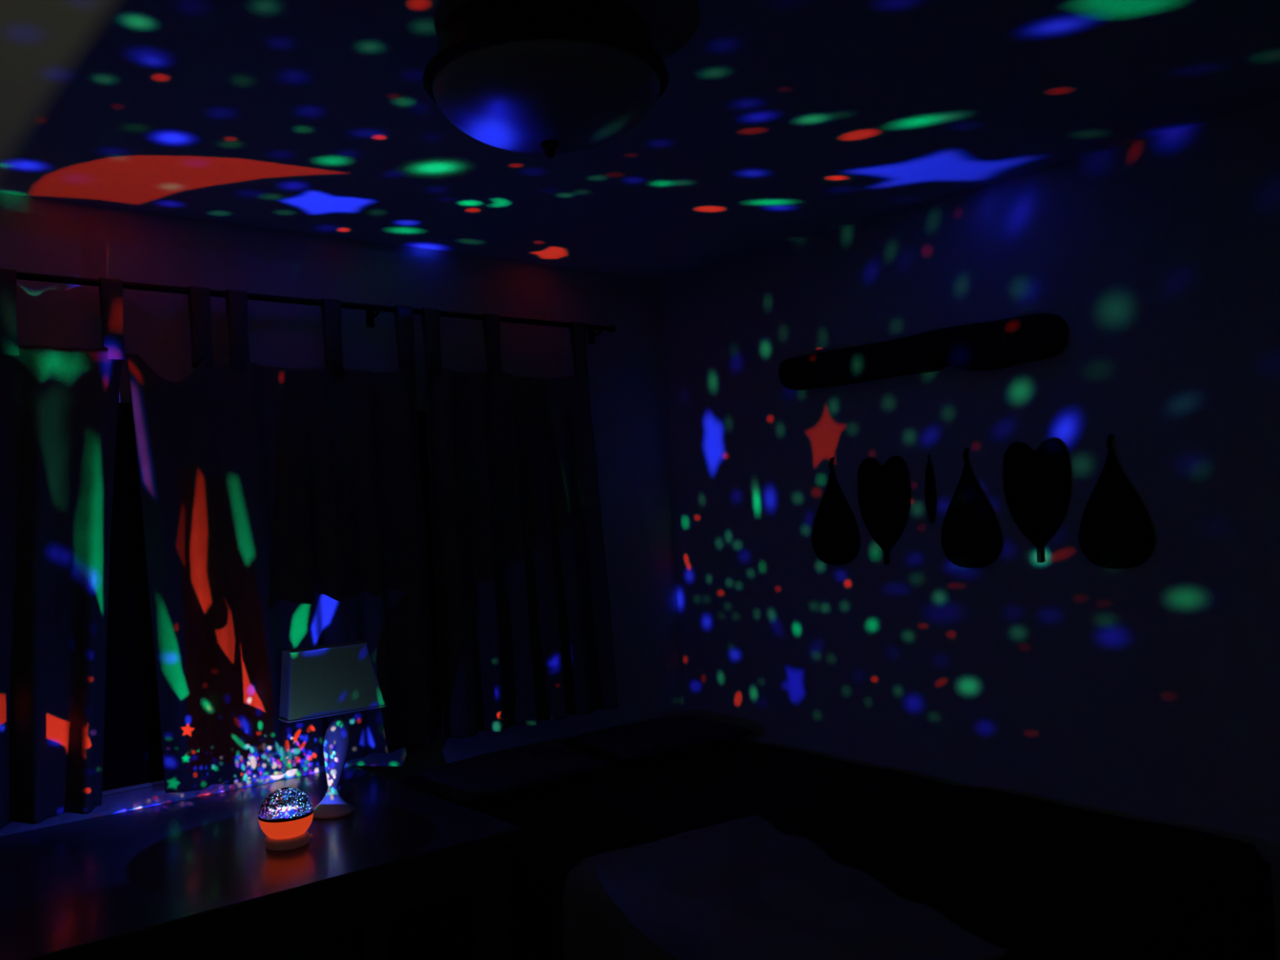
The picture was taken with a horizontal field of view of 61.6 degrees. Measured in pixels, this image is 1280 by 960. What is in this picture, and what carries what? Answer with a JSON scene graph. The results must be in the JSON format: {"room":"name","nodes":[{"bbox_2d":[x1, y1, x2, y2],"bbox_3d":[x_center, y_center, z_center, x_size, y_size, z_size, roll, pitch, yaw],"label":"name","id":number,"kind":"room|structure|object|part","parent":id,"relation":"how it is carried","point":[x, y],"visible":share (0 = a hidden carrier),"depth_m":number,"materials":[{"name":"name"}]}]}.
{"room":"bedroom","nodes":[
{"label":"bedroom","id":0,"kind":"room"},
{"bbox_2d":[0,192,682,959],"bbox_3d":[-1.624,0.454,2.829,4.728,2.400,0.120,-1,-2,-40],"label":"wall","id":1,"kind":"structure","parent":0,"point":[628,384],"depth_m":3.49,"materials":[{"name":"paint"}]},
{"bbox_2d":[102,404,164,791],"bbox_3d":[-1.411,0.313,2.951,0.156,1.038,0.028,-1,-2,-40],"label":"curtain","id":2,"kind":"object","parent":1,"relation":"attached to","point":[132,755],"depth_m":2.95,"materials":[{"name":"black fabric"}]},
{"bbox_2d":[102,404,442,795],"bbox_3d":[-1.147,0.312,3.215,2.280,1.060,0.086,-1,-2,-40],"label":"window","id":3,"kind":"structure","parent":1,"relation":"attached to","point":[437,730],"depth_m":2.94,"materials":[{"name":"grey paint"}]},
{"bbox_3d":[-1.104,0.834,3.179,2.280,0.012,0.026,-1,-2,-40],"label":"sill","id":4,"kind":"part","parent":3,"relation":"part of","materials":[{"name":"grey paint"}]},
{"bbox_2d":[16,271,615,344],"bbox_3d":[-1.114,-0.518,3.179,2.595,0.070,0.081,-1,-2,-40],"label":"curtain rod","id":5,"kind":"object","parent":1,"relation":"attached to","point":[370,308],"visible":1,"depth_m":3.23,"materials":[{"name":"black metal"}]},
{"bbox_2d":[0,268,125,829],"bbox_3d":[-1.570,0.159,2.697,0.556,1.395,0.084,-1,-2,-40],"label":"curtain","id":6,"kind":"object","parent":5,"relation":"hanging from","point":[59,406],"visible":1,"depth_m":2.75,"materials":[{"name":"fabric"}]},
{"bbox_2d":[125,285,436,793],"bbox_3d":[-1.015,0.145,3.160,0.886,1.395,0.068,-1,-2,-40],"label":"curtain","id":7,"kind":"object","parent":5,"relation":"hanging from","point":[282,508],"visible":0.92,"depth_m":3.11,"materials":[{"name":"fabric"}]},
{"bbox_2d":[421,307,618,741],"bbox_3d":[-0.385,0.130,3.673,0.719,1.395,0.087,-1,-2,-40],"label":"curtain","id":8,"kind":"object","parent":5,"relation":"hanging from","point":[525,637],"visible":1,"depth_m":3.63,"materials":[{"name":"fabric"}]},
{"bbox_3d":[-0.106,-0.559,3.978,0.020,0.025,0.026,-1,-2,-40],"label":"rod","id":9,"kind":"part","parent":5,"relation":"part of","materials":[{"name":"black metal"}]},
{"bbox_2d":[0,0,1279,279],"bbox_3d":[-0.314,-0.895,1.206,4.728,0.100,4.413,-1,-2,-40],"label":"ceiling","id":10,"kind":"structure","parent":0,"point":[775,123],"depth_m":2.43,"materials":[{"name":"grey paint"}]},
{"bbox_2d":[422,0,669,158],"bbox_3d":[-0.172,-0.716,2.007,0.456,0.232,0.456,-1,-2,-40],"label":"ceiling light","id":11,"kind":"object","parent":10,"relation":"attached to","point":[548,77],"visible":1,"depth_m":1.86,"materials":[{"name":"brown metal"}]},
{"bbox_3d":[-0.171,-0.682,2.006,0.425,0.108,0.425,-1,-2,-40],"label":"lamp shade","id":12,"kind":"part","parent":11,"relation":"part of","materials":[{"name":"clear glass"}]},
{"bbox_2d":[662,100,1279,959],"bbox_3d":[1.555,0.307,2.598,0.120,2.400,4.293,-1,-2,-40],"label":"wall","id":13,"kind":"structure","parent":0,"point":[1149,691],"depth_m":3.06,"materials":[{"name":"paint"}]},
{"bbox_2d":[811,457,860,564],"bbox_3d":[0.644,0.105,3.583,0.023,0.357,0.202,-1,-2,-40],"label":"leaf ornament","id":14,"kind":"object","parent":13,"relation":"attached to","point":[835,536],"visible":1,"depth_m":3.57,"materials":[{"name":"brown wood"}]},
{"bbox_3d":[0.640,-0.052,3.590,0.014,0.044,0.021,-1,-2,-40],"label":"stem","id":15,"kind":"part","parent":14,"relation":"part of","materials":[{"name":"black"}]},
{"bbox_2d":[857,455,911,564],"bbox_3d":[0.775,0.098,3.423,0.022,0.343,0.201,-1,-2,-40],"label":"leaf ornament","id":16,"kind":"object","parent":13,"relation":"attached to","point":[884,493],"visible":1,"depth_m":3.41,"materials":[{"name":"brown wood"}]},
{"bbox_3d":[0.785,0.247,3.422,0.011,0.045,0.012,-1,-2,-40],"label":"stem","id":17,"kind":"part","parent":16,"relation":"part of","materials":[{"name":"black"}]},
{"bbox_2d":[778,313,1067,390],"bbox_3d":[0.820,-0.377,3.337,0.045,0.144,1.058,-1,-2,-40],"label":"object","id":18,"kind":"object","parent":13,"relation":"attached to","point":[997,344],"visible":1,"depth_m":3.23,"materials":[{"name":"brown wood"}]},
{"bbox_2d":[924,454,936,523],"bbox_3d":[0.885,0.028,3.288,0.022,0.210,0.030,-1,-2,-40],"label":"leaf ornament","id":19,"kind":"object","parent":13,"relation":"attached to","point":[930,486],"visible":1,"depth_m":3.28,"materials":[{"name":"brown wood"}]},
{"bbox_2d":[941,448,1002,568],"bbox_3d":[0.973,0.082,3.185,0.023,0.357,0.202,-1,-2,-40],"label":"leaf ornament","id":20,"kind":"object","parent":13,"relation":"attached to","point":[971,535],"visible":1,"depth_m":3.17,"materials":[{"name":"brown wood"}]},
{"bbox_3d":[0.969,-0.074,3.192,0.014,0.044,0.021,-1,-2,-40],"label":"stem","id":21,"kind":"part","parent":20,"relation":"part of","materials":[{"name":"black"}]},
{"bbox_2d":[1002,439,1071,562],"bbox_3d":[1.112,0.060,3.015,0.022,0.343,0.201,-1,-2,-40],"label":"leaf ornament","id":22,"kind":"object","parent":13,"relation":"attached to","point":[1037,483],"visible":1,"depth_m":3.00,"materials":[{"name":"brown wood"}]},
{"bbox_3d":[1.121,0.209,3.015,0.011,0.045,0.012,-1,-2,-40],"label":"stem","id":23,"kind":"part","parent":22,"relation":"part of","materials":[{"name":"black"}]},
{"bbox_2d":[1078,434,1155,568],"bbox_3d":[1.252,0.057,2.846,0.023,0.357,0.202,-1,-2,-40],"label":"leaf ornament","id":24,"kind":"object","parent":13,"relation":"attached to","point":[1116,530],"visible":1,"depth_m":2.83,"materials":[{"name":"brown wood"}]},
{"bbox_3d":[1.248,-0.100,2.853,0.014,0.044,0.021,-1,-2,-40],"label":"stem","id":25,"kind":"part","parent":24,"relation":"part of","materials":[{"name":"black"}]},
{"bbox_3d":[0.453,1.550,0.210,4.908,0.100,6.693,-1,-2,-40],"label":"floor","id":26,"kind":"structure","parent":0,"visible":0},
{"bbox_2d":[0,765,521,959],"bbox_3d":[-1.212,1.252,2.420,1.670,0.750,0.943,-1,-2,-40],"label":"table","id":27,"kind":"object","parent":26,"relation":"on","point":[196,878],"visible":0.93,"depth_m":2.43,"materials":[{"name":"brown wood"}]},
{"bbox_2d":[257,786,313,850],"bbox_3d":[-0.837,0.796,2.543,0.126,0.133,0.126,-1,-2,-40],"label":"projector","id":28,"kind":"object","parent":27,"relation":"on","point":[286,815],"visible":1,"depth_m":2.50,"materials":[{"name":"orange plastic"}]},
{"bbox_2d":[258,813,313,839],"bbox_3d":[-0.836,0.814,2.542,0.123,0.043,0.123,-1,-2,-40],"label":"bowl","id":29,"kind":"object","parent":28,"relation":"attached to","point":[292,825],"depth_m":2.49,"materials":[{"name":"orange plastic"}]},
{"bbox_2d":[277,640,386,818],"bbox_3d":[-0.800,0.651,2.812,0.274,0.433,0.113,-1,-2,-40],"label":"table lamp","id":30,"kind":"object","parent":27,"relation":"on","point":[338,679],"visible":0.99,"depth_m":2.78,"materials":[{"name":"grey ceramic"}]},
{"bbox_3d":[-0.822,0.437,2.807,0.214,0.004,0.062,-1,-2,-40],"label":"shade trim","id":31,"kind":"part","parent":30,"relation":"part of","materials":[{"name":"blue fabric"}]},
{"bbox_3d":[-0.802,0.607,2.813,0.274,0.004,0.072,-1,-2,-40],"label":"shade trim","id":32,"kind":"part","parent":30,"relation":"part of","materials":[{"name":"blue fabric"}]},
{"bbox_3d":[-0.806,0.522,2.815,0.270,0.176,0.068,-1,-2,-40],"label":"lamp shade","id":33,"kind":"part","parent":30,"relation":"part of","materials":[{"name":"fabric"}]},
{"bbox_2d":[336,713,343,719],"bbox_3d":[-0.786,0.596,2.827,0.033,0.064,0.028,-1,-2,-40],"label":"socket","id":34,"kind":"object","parent":30,"relation":"attached to","point":[339,716],"depth_m":2.82,"materials":[{"name":"brown metal"}]},
{"bbox_3d":[-0.876,1.273,3.230,0.060,0.717,0.060,-1,-2,-40],"label":"leg","id":35,"kind":"part","parent":27,"relation":"part of","materials":[{"name":"brown wood"}]},
{"bbox_3d":[-0.353,1.234,2.596,0.060,0.717,0.060,-1,-2,-40],"label":"leg","id":36,"kind":"part","parent":27,"relation":"part of","materials":[{"name":"brown wood"}]},
{"bbox_2d":[386,739,1275,959],"bbox_3d":[0.355,1.238,2.938,1.305,0.663,2.070,-1,-2,-40],"label":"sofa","id":37,"kind":"object","parent":26,"relation":"on","point":[1032,878],"visible":0.7,"depth_m":2.67,"materials":[{"name":"black fabric"}]},
{"bbox_3d":[0.356,1.325,2.947,1.275,0.170,2.050,-1,-2,-40],"label":"frame","id":38,"kind":"part","parent":37,"relation":"part of","materials":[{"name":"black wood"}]},
{"bbox_2d":[395,745,614,804],"bbox_3d":[-0.422,0.915,3.361,0.580,0.076,0.380,-1,-2,-42],"label":"pillow","id":39,"kind":"object","parent":37,"relation":"on","point":[499,775],"visible":0.99,"depth_m":3.26,"materials":[{"name":"grey fabric"}]},
{"bbox_2d":[560,715,755,762],"bbox_3d":[0.064,0.903,3.777,0.580,0.076,0.380,-2,-2,-36],"label":"pillow","id":40,"kind":"object","parent":37,"relation":"on","point":[660,737],"visible":1,"depth_m":3.68,"materials":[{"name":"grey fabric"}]},
{"bbox_2d":[560,814,1008,959],"bbox_3d":[0.357,1.058,2.295,0.599,0.418,0.981,-1,-2,-40],"label":"throw blanket","id":41,"kind":"object","parent":37,"relation":"on","point":[744,888],"visible":1,"depth_m":2.26,"materials":[{"name":"grey fabric"}]}
]}

